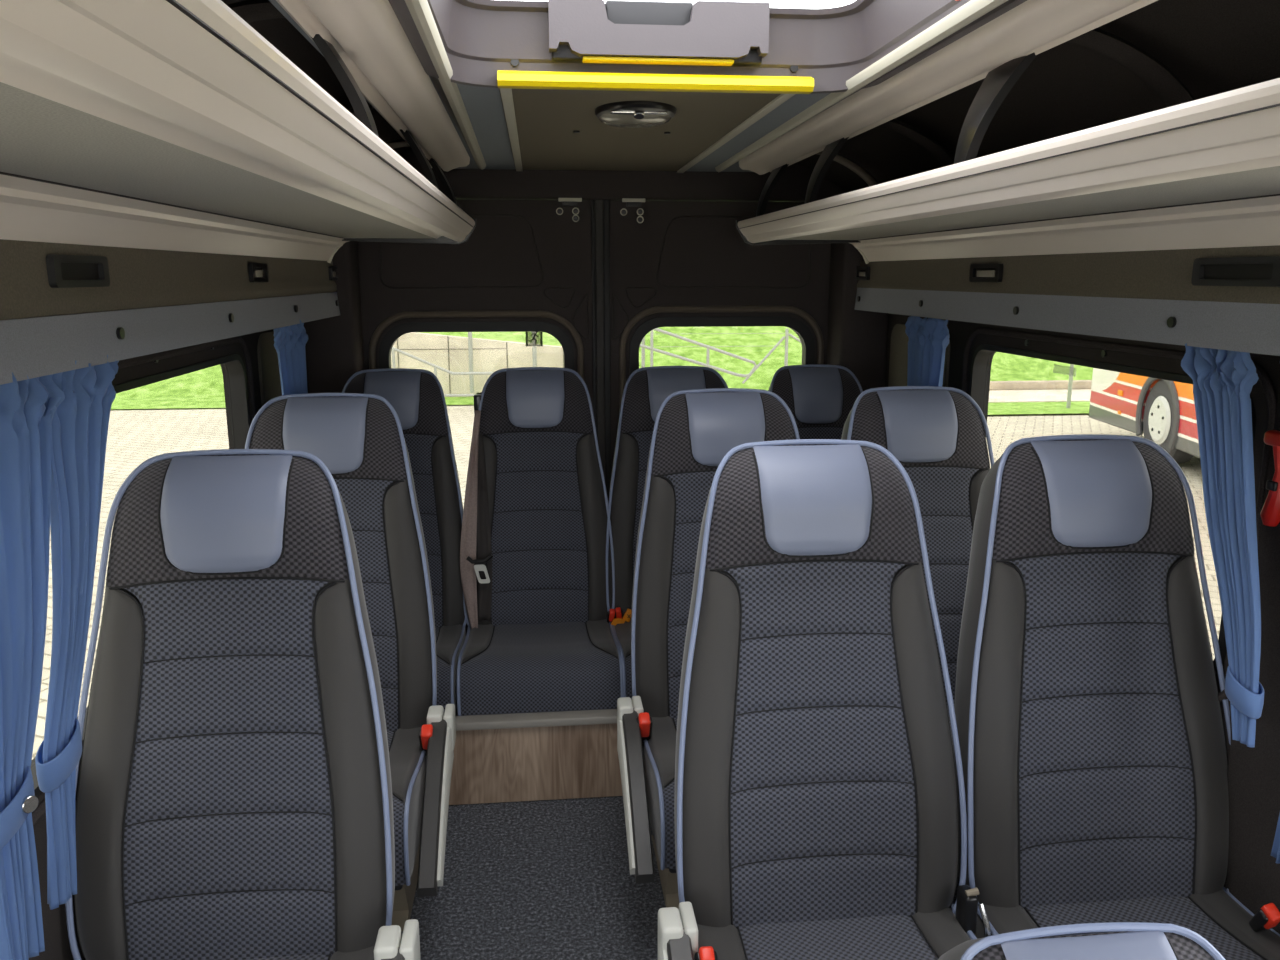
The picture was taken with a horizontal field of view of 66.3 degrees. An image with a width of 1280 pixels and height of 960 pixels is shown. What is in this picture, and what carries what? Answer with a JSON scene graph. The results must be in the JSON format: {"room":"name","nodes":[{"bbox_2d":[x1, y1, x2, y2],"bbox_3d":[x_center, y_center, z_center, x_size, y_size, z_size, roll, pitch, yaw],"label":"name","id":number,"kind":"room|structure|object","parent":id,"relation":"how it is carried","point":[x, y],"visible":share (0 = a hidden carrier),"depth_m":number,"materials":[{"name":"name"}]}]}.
{"room":"vehicle interior","nodes":[
{"label":"vehicle interior","id":0,"kind":"room"},
{"bbox_2d":[0,0,411,959],"bbox_3d":[-0.570,0.503,0.877,0.660,2.295,5.420,-1,12,-6],"label":"wall","id":1,"kind":"structure","parent":0,"point":[139,278],"depth_m":1.88,"materials":[{"name":"grey plastic"}]},
{"bbox_2d":[46,254,109,287],"bbox_3d":[-0.798,-0.297,1.395,0.012,0.044,0.170,-1,12,-6],"label":"reading lamp","id":2,"kind":"object","parent":1,"relation":"attached to","point":[63,271],"visible":1,"depth_m":1.39,"materials":[{"name":"black plastic"}]},
{"bbox_2d":[31,354,250,796],"bbox_3d":[-0.945,0.164,1.565,0.050,0.570,2.138,-1,12,-6],"label":"window","id":3,"kind":"structure","parent":1,"relation":"in","point":[204,405],"depth_m":2.07,"materials":[{"name":"clear glass"}]},
{"bbox_2d":[0,292,339,384],"bbox_3d":[-0.718,-0.051,0.689,0.016,0.074,5.110,-1,12,-6],"label":"rail","id":4,"kind":"object","parent":1,"relation":"attached to","point":[35,347],"visible":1,"depth_m":1.56,"materials":[{"name":"grey metal"}]},
{"bbox_2d":[0,372,64,959],"bbox_3d":[-0.769,0.231,1.217,0.056,0.719,0.326,-1,12,-6],"label":"curtain","id":5,"kind":"object","parent":4,"relation":"hanging from","point":[25,433],"visible":1,"depth_m":1.21,"materials":[{"name":"blue fabric"}]},
{"bbox_2d":[35,355,118,909],"bbox_3d":[-0.796,0.184,1.407,0.051,0.704,0.381,-1,12,-5],"label":"curtain","id":6,"kind":"object","parent":4,"relation":"hanging from","point":[80,423],"visible":0.97,"depth_m":1.34,"materials":[{"name":"blue fabric"}]},
{"bbox_2d":[273,319,307,394],"bbox_3d":[-0.927,-0.087,2.651,0.051,0.684,0.282,-1,12,-6],"label":"curtain","id":7,"kind":"object","parent":4,"relation":"hanging from","point":[290,341],"visible":0.3,"depth_m":2.58,"materials":[{"name":"blue fabric"}]},
{"bbox_2d":[0,0,475,262],"bbox_3d":[-0.548,-0.321,0.661,0.585,0.287,4.931,-1,12,-6],"label":"luggage rack","id":8,"kind":"object","parent":1,"relation":"attached to","point":[171,125],"visible":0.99,"depth_m":0.91,"materials":[{"name":"white plastic"}]},
{"bbox_2d":[0,82,435,238],"bbox_3d":[-0.509,-0.245,0.614,0.281,0.013,4.800,-1,12,-6],"label":"shelf","id":9,"kind":"object","parent":8,"relation":"attached to","point":[55,138],"depth_m":1.07,"materials":[{"name":"beige plastic"}]},
{"bbox_2d":[248,263,268,282],"bbox_3d":[-0.892,-0.484,2.290,0.012,0.044,0.130,-1,12,-6],"label":"reading lamp","id":10,"kind":"object","parent":1,"relation":"attached to","point":[258,272],"visible":1,"depth_m":2.27,"materials":[{"name":"black plastic"}]},
{"bbox_2d":[328,266,337,279],"bbox_3d":[-0.982,-0.663,3.147,0.012,0.044,0.130,-1,12,-6],"label":"reading lamp","id":11,"kind":"object","parent":1,"relation":"attached to","point":[332,274],"visible":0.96,"depth_m":3.10,"materials":[{"name":"black plastic"}]},
{"bbox_2d":[269,0,829,172],"bbox_3d":[0.134,-0.575,0.746,1.120,0.140,5.460,-1,12,-6],"label":"ceiling","id":12,"kind":"structure","parent":0,"point":[518,129],"depth_m":2.41,"materials":[{"name":"grey plastic"}]},
{"bbox_2d":[276,0,485,171],"bbox_3d":[-0.299,-0.491,0.666,0.182,0.072,5.161,-1,12,-6],"label":"trim panel","id":13,"kind":"object","parent":12,"relation":"attached to","point":[368,36],"visible":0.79,"depth_m":1.56,"materials":[{"name":"beige plastic"}]},
{"bbox_2d":[595,101,675,127],"bbox_3d":[-0.010,-0.788,2.130,0.176,0.029,0.236,-1,12,-6],"label":"recessed light","id":14,"kind":"object","parent":12,"relation":"in","point":[624,114],"visible":1,"depth_m":2.07,"materials":[{"name":"silver plastic"}]},
{"bbox_2d":[388,0,1026,93],"bbox_3d":[0.079,-0.703,1.338,0.865,0.152,1.075,-1,12,-6],"label":"roof hatch","id":15,"kind":"object","parent":12,"relation":"attached to","point":[480,38],"visible":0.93,"depth_m":1.76,"materials":[{"name":"grey plastic"}]},
{"bbox_2d":[497,70,813,93],"bbox_3d":[0.030,-0.732,1.802,0.578,0.030,0.058,-1,12,-6],"label":"handle","id":16,"kind":"object","parent":15,"relation":"attached to","point":[505,79],"visible":1,"depth_m":1.78,"materials":[{"name":"yellow plastic"}]},
{"bbox_2d":[715,0,1157,174],"bbox_3d":[0.577,-0.509,0.754,0.182,0.072,5.161,-1,12,-5],"label":"trim panel","id":17,"kind":"object","parent":12,"relation":"attached to","point":[1033,26],"visible":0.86,"depth_m":1.57,"materials":[{"name":"beige plastic"}]},
{"bbox_2d":[400,150,844,345],"bbox_3d":[-0.142,-0.067,3.591,2.080,2.300,0.070,-1,12,-6],"label":"header","id":18,"kind":"structure","parent":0,"point":[495,184],"depth_m":3.37,"materials":[{"name":"black plastic"}]},
{"bbox_2d":[357,199,596,633],"bbox_3d":[-0.558,0.055,3.566,0.811,2.072,0.064,-1,12,-6],"label":"door","id":19,"kind":"structure","parent":18,"relation":"in","point":[462,313],"depth_m":3.40,"materials":[{"name":"black plastic"}]},
{"bbox_2d":[525,332,542,345],"bbox_3d":[-0.376,-0.506,3.475,0.060,0.064,0.006,-1,12,-6],"label":"sticker","id":20,"kind":"object","parent":19,"relation":"attached to","point":[526,333],"visible":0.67,"depth_m":3.48,"materials":[{"name":"brown"}]},
{"bbox_2d":[556,208,562,214],"bbox_3d":[-0.276,-0.923,3.367,0.025,0.025,0.007,-1,12,-6],"label":"bolt","id":21,"kind":"object","parent":19,"relation":"attached to","point":[559,210],"visible":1,"depth_m":3.36,"materials":[{"name":"beige"}]},
{"bbox_2d":[558,198,581,205],"bbox_3d":[-0.239,-0.952,3.356,0.080,0.026,0.014,-1,12,-6],"label":"latch","id":22,"kind":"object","parent":19,"relation":"attached to","point":[565,201],"depth_m":3.35,"materials":[{"name":"beige"}]},
{"bbox_2d":[572,207,578,214],"bbox_3d":[-0.221,-0.925,3.372,0.025,0.025,0.007,-1,12,-6],"label":"bolt","id":23,"kind":"object","parent":19,"relation":"attached to","point":[575,208],"visible":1,"depth_m":3.37,"materials":[{"name":"beige metal"}]},
{"bbox_2d":[572,215,578,221],"bbox_3d":[-0.221,-0.902,3.377,0.025,0.025,0.007,-1,12,-6],"label":"bolt","id":24,"kind":"object","parent":19,"relation":"attached to","point":[575,217],"visible":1,"depth_m":3.37,"materials":[{"name":"beige"}]},
{"bbox_2d":[591,199,610,501],"bbox_3d":[-0.138,0.047,3.597,0.064,2.074,0.046,-1,12,-6],"label":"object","id":25,"kind":"structure","parent":18,"relation":"attached to","point":[606,203],"depth_m":3.46,"materials":[{"name":"black plastic"}]},
{"bbox_2d":[610,200,830,474],"bbox_3d":[0.276,0.037,3.650,0.811,2.072,0.064,-1,12,-6],"label":"door","id":26,"kind":"structure","parent":18,"relation":"in","point":[686,288],"depth_m":3.48,"materials":[{"name":"black plastic"}]},
{"bbox_2d":[620,208,626,215],"bbox_3d":[-0.056,-0.927,3.389,0.025,0.025,0.007,-1,12,-6],"label":"bolt","id":27,"kind":"object","parent":26,"relation":"attached to","point":[623,209],"visible":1,"depth_m":3.39,"materials":[{"name":"beige"}]},
{"bbox_2d":[622,198,644,205],"bbox_3d":[-0.021,-0.957,3.378,0.080,0.026,0.014,-1,12,-6],"label":"latch","id":28,"kind":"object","parent":26,"relation":"attached to","point":[629,201],"depth_m":3.37,"materials":[{"name":"beige"}]},
{"bbox_2d":[637,208,643,215],"bbox_3d":[0.001,-0.929,3.395,0.025,0.025,0.007,-1,12,-6],"label":"bolt","id":29,"kind":"object","parent":26,"relation":"attached to","point":[641,210],"visible":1,"depth_m":3.39,"materials":[{"name":"beige"}]},
{"bbox_2d":[637,216,643,222],"bbox_3d":[0.001,-0.903,3.400,0.025,0.025,0.007,-1,12,-6],"label":"bolt","id":30,"kind":"object","parent":26,"relation":"attached to","point":[641,218],"visible":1,"depth_m":3.40,"materials":[{"name":"beige"}]},
{"bbox_2d":[401,796,959,959],"bbox_3d":[0.136,1.426,1.145,2.060,0.420,5.420,-1,12,-6],"label":"floor","id":31,"kind":"structure","parent":0,"point":[540,879],"depth_m":2.31,"materials":[{"name":"grey carpet"}]},
{"bbox_2d":[65,449,420,959],"bbox_3d":[-0.621,0.565,1.458,0.552,1.137,0.773,-1,12,-6],"label":"seat","id":32,"kind":"object","parent":31,"relation":"on","point":[235,799],"visible":1,"depth_m":1.57,"materials":[{"name":"grey fabric"}]},
{"bbox_2d":[245,393,455,930],"bbox_3d":[-0.710,0.402,2.236,0.552,1.137,0.773,-1,12,-6],"label":"seat","id":33,"kind":"object","parent":31,"relation":"on","point":[359,438],"visible":0.44,"depth_m":2.36,"materials":[{"name":"grey fabric"}]},
{"bbox_2d":[403,756,426,877],"bbox_3d":[-0.721,0.701,2.170,0.470,0.177,0.498,-1,12,-6],"label":"seat cushion","id":34,"kind":"object","parent":33,"relation":"on","point":[414,767],"depth_m":2.05,"materials":[{"name":"grey fabric"}]},
{"bbox_2d":[418,724,432,755],"bbox_3d":[-0.487,0.629,2.268,0.039,0.161,0.102,-1,12,-6],"label":"seat belt buckle","id":35,"kind":"object","parent":33,"relation":"attached to","point":[426,731],"visible":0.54,"depth_m":2.22,"materials":[{"name":"red plastic"}]},
{"bbox_2d":[449,709,622,804],"bbox_3d":[-0.075,0.678,3.083,1.970,0.247,0.818,-1,12,-6],"label":"wooden step","id":36,"kind":"structure","parent":31,"relation":"on","point":[516,757],"depth_m":2.67,"materials":[{"name":"brown wood"}]},
{"bbox_2d":[342,368,467,715],"bbox_3d":[-0.754,0.163,2.931,0.449,0.936,0.773,-1,12,-6],"label":"seat","id":37,"kind":"object","parent":36,"relation":"on","point":[417,397],"visible":0.36,"depth_m":3.08,"materials":[{"name":"grey fabric"}]},
{"bbox_2d":[450,631,465,715],"bbox_3d":[-0.741,0.559,2.887,0.418,0.177,0.498,-1,12,-6],"label":"seat cushion","id":38,"kind":"object","parent":37,"relation":"on","point":[457,638],"depth_m":2.77,"materials":[{"name":"fabric"}]},
{"bbox_2d":[457,367,622,715],"bbox_3d":[-0.309,0.153,2.976,0.482,0.936,0.773,-1,12,-6],"label":"seat","id":39,"kind":"object","parent":36,"relation":"on","point":[548,644],"visible":0.89,"depth_m":3.11,"materials":[{"name":"grey fabric"}]},
{"bbox_2d":[460,393,492,628],"bbox_3d":[-0.514,0.098,3.092,0.107,0.722,0.251,-1,12,-6],"label":"belt","id":40,"kind":"object","parent":39,"relation":"attached to","point":[477,593],"visible":0.98,"depth_m":3.05,"materials":[{"name":"grey fabric"}]},
{"bbox_2d":[607,609,615,622],"bbox_3d":[-0.093,0.464,3.133,0.028,0.115,0.052,-5,13,-23],"label":"belt","id":41,"kind":"object","parent":39,"relation":"attached to","point":[611,615],"visible":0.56,"depth_m":3.11,"materials":[{"name":"red plastic"}]},
{"bbox_2d":[606,366,727,699],"bbox_3d":[0.143,0.144,3.021,0.489,0.936,0.773,-1,12,-6],"label":"seat","id":42,"kind":"object","parent":36,"relation":"on","point":[646,389],"visible":0.35,"depth_m":3.15,"materials":[{"name":"grey fabric"}]},
{"bbox_2d":[615,607,622,618],"bbox_3d":[-0.067,0.461,3.140,0.028,0.115,0.052,2,12,12],"label":"belt","id":43,"kind":"object","parent":42,"relation":"on","point":[619,614],"visible":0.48,"depth_m":3.12,"materials":[{"name":"red plastic"}]},
{"bbox_2d":[611,608,631,625],"bbox_3d":[-0.055,0.436,3.107,0.074,0.054,0.023,-1,12,-6],"label":"seat belt buckle","id":44,"kind":"object","parent":42,"relation":"on","point":[627,616],"visible":0.8,"depth_m":3.10,"materials":[{"name":"orange plastic"}]},
{"bbox_2d":[768,364,862,439],"bbox_3d":[0.604,0.134,3.067,0.439,0.936,0.773,-1,12,-6],"label":"seat","id":45,"kind":"object","parent":36,"relation":"on","point":[820,398],"visible":0.22,"depth_m":3.21,"materials":[{"name":"grey fabric"}]},
{"bbox_2d":[617,388,799,908],"bbox_3d":[0.217,0.383,2.329,0.549,1.137,0.773,-1,12,-6],"label":"seat","id":46,"kind":"object","parent":31,"relation":"on","point":[694,430],"visible":0.41,"depth_m":2.43,"materials":[{"name":"grey fabric"}]},
{"bbox_2d":[636,712,652,747],"bbox_3d":[0.007,0.614,2.317,0.039,0.161,0.102,-1,12,-6],"label":"seat belt buckle","id":47,"kind":"object","parent":46,"relation":"attached to","point":[645,722],"visible":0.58,"depth_m":2.27,"materials":[{"name":"red plastic"}]},
{"bbox_2d":[643,744,665,861],"bbox_3d":[0.253,0.681,2.268,0.470,0.177,0.498,-1,12,-6],"label":"seat cushion","id":48,"kind":"object","parent":46,"relation":"on","point":[654,755],"depth_m":2.11,"materials":[{"name":"grey fabric"}]},
{"bbox_2d":[657,439,990,959],"bbox_3d":[0.309,0.547,1.552,0.567,1.134,0.772,-1,12,-6],"label":"seat","id":49,"kind":"object","parent":31,"relation":"on","point":[817,809],"depth_m":1.67,"materials":[{"name":"grey fabric"}]},
{"bbox_2d":[694,946,717,959],"bbox_3d":[0.100,0.786,1.548,0.035,0.145,0.092,-1,12,-6],"label":"seat belt buckle","id":50,"kind":"object","parent":49,"relation":"attached to","point":[706,952],"visible":1,"depth_m":1.51,"materials":[{"name":"red plastic"}]},
{"bbox_2d":[841,386,993,744],"bbox_3d":[0.738,0.372,2.382,0.504,1.137,0.773,-1,12,-6],"label":"seat","id":51,"kind":"object","parent":31,"relation":"on","point":[936,433],"visible":0.32,"depth_m":2.51,"materials":[{"name":"grey fabric"}]},
{"bbox_2d":[938,922,1224,959],"bbox_3d":[0.525,1.117,0.928,0.504,1.137,0.773,-1,12,-6],"label":"seat","id":52,"kind":"object","parent":31,"relation":"on","point":[1107,940],"visible":1,"depth_m":1.09,"materials":[{"name":"grey fabric"}]},
{"bbox_2d":[953,434,1279,959],"bbox_3d":[0.827,0.535,1.603,0.504,1.137,0.773,-1,12,-6],"label":"seat","id":53,"kind":"object","parent":31,"relation":"on","point":[1088,713],"visible":0.96,"depth_m":1.72,"materials":[{"name":"grey fabric"}]},
{"bbox_2d":[975,914,1038,938],"bbox_3d":[0.840,0.833,1.540,0.470,0.177,0.498,-1,12,-6],"label":"seat cushion","id":54,"kind":"object","parent":53,"relation":"on","point":[999,923],"depth_m":1.66,"materials":[{"name":"grey fabric"}]},
{"bbox_2d":[1249,903,1279,931],"bbox_3d":[1.027,0.735,1.621,0.033,0.120,0.102,4,12,17],"label":"seat belt buckle","id":55,"kind":"object","parent":53,"relation":"attached to","point":[1268,916],"visible":0.84,"depth_m":1.58,"materials":[{"name":"red plastic"}]},
{"bbox_2d":[797,0,1279,933],"bbox_3d":[0.842,0.474,1.020,0.660,2.295,5.420,-1,12,-6],"label":"wall","id":56,"kind":"structure","parent":0,"point":[1161,54],"depth_m":1.77,"materials":[{"name":"black plastic"}]},
{"bbox_2d":[856,267,869,279],"bbox_3d":[0.748,-0.694,3.292,0.012,0.044,0.130,-1,12,-6],"label":"reading lamp","id":57,"kind":"object","parent":56,"relation":"attached to","point":[862,273],"visible":1,"depth_m":3.27,"materials":[{"name":"black plastic"}]},
{"bbox_2d":[969,263,1002,281],"bbox_3d":[0.843,-0.504,2.386,0.012,0.044,0.160,-1,12,-6],"label":"reading lamp","id":58,"kind":"object","parent":56,"relation":"attached to","point":[992,272],"visible":1,"depth_m":2.37,"materials":[{"name":"black plastic"}]},
{"bbox_2d":[736,53,1279,263],"bbox_3d":[0.829,-0.350,0.800,0.585,0.287,4.931,-1,12,-6],"label":"luggage rack","id":59,"kind":"object","parent":56,"relation":"attached to","point":[1203,172],"visible":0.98,"depth_m":1.49,"materials":[{"name":"white plastic"}]},
{"bbox_2d":[778,166,1279,239],"bbox_3d":[0.803,-0.273,0.746,0.281,0.013,4.800,-1,12,-6],"label":"shelf","id":60,"kind":"object","parent":59,"relation":"attached to","point":[1261,186],"depth_m":1.58,"materials":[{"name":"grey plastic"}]},
{"bbox_2d":[854,288,1279,355],"bbox_3d":[1.001,-0.099,0.860,0.016,0.074,5.110,-1,12,-6],"label":"rail","id":61,"kind":"object","parent":56,"relation":"attached to","point":[1231,326],"visible":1,"depth_m":1.87,"materials":[{"name":"grey plastic"}]},
{"bbox_2d":[905,316,949,386],"bbox_3d":[0.813,-0.123,2.826,0.052,0.684,0.280,-1,12,-6],"label":"curtain","id":62,"kind":"object","parent":61,"relation":"hanging from","point":[928,341],"visible":0.2,"depth_m":2.75,"materials":[{"name":"blue fabric"}]},
{"bbox_2d":[1181,343,1264,746],"bbox_3d":[0.943,0.092,1.588,0.056,0.610,0.262,-2,12,-8],"label":"curtain","id":63,"kind":"object","parent":61,"relation":"hanging from","point":[1223,380],"visible":1,"depth_m":1.55,"materials":[{"name":"blue fabric"}]},
{"bbox_2d":[1270,813,1279,863],"bbox_3d":[0.966,0.210,1.381,0.062,0.754,0.305,0,12,0],"label":"curtain","id":64,"kind":"object","parent":61,"relation":"hanging from","point":[1275,852],"visible":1,"depth_m":1.48,"materials":[{"name":"blue fabric"}]},
{"bbox_2d":[969,344,1255,674],"bbox_3d":[1.007,-0.003,2.248,0.050,0.547,1.106,-1,12,-6],"label":"window","id":65,"kind":"structure","parent":56,"relation":"in","point":[1019,393],"depth_m":2.20,"materials":[{"name":"clear glass"}]},
{"bbox_2d":[1191,256,1279,286],"bbox_3d":[0.933,-0.325,1.530,0.012,0.044,0.200,-1,12,-6],"label":"reading lamp","id":66,"kind":"object","parent":56,"relation":"attached to","point":[1229,271],"visible":1,"depth_m":1.53,"materials":[{"name":"black plastic"}]},
{"bbox_2d":[1260,430,1279,526],"bbox_3d":[1.029,0.001,1.567,0.042,0.153,0.075,-1,12,-6],"label":"hammer","id":67,"kind":"object","parent":56,"relation":"attached to","point":[1270,512],"visible":1,"depth_m":1.57,"materials":[{"name":"red plastic"}]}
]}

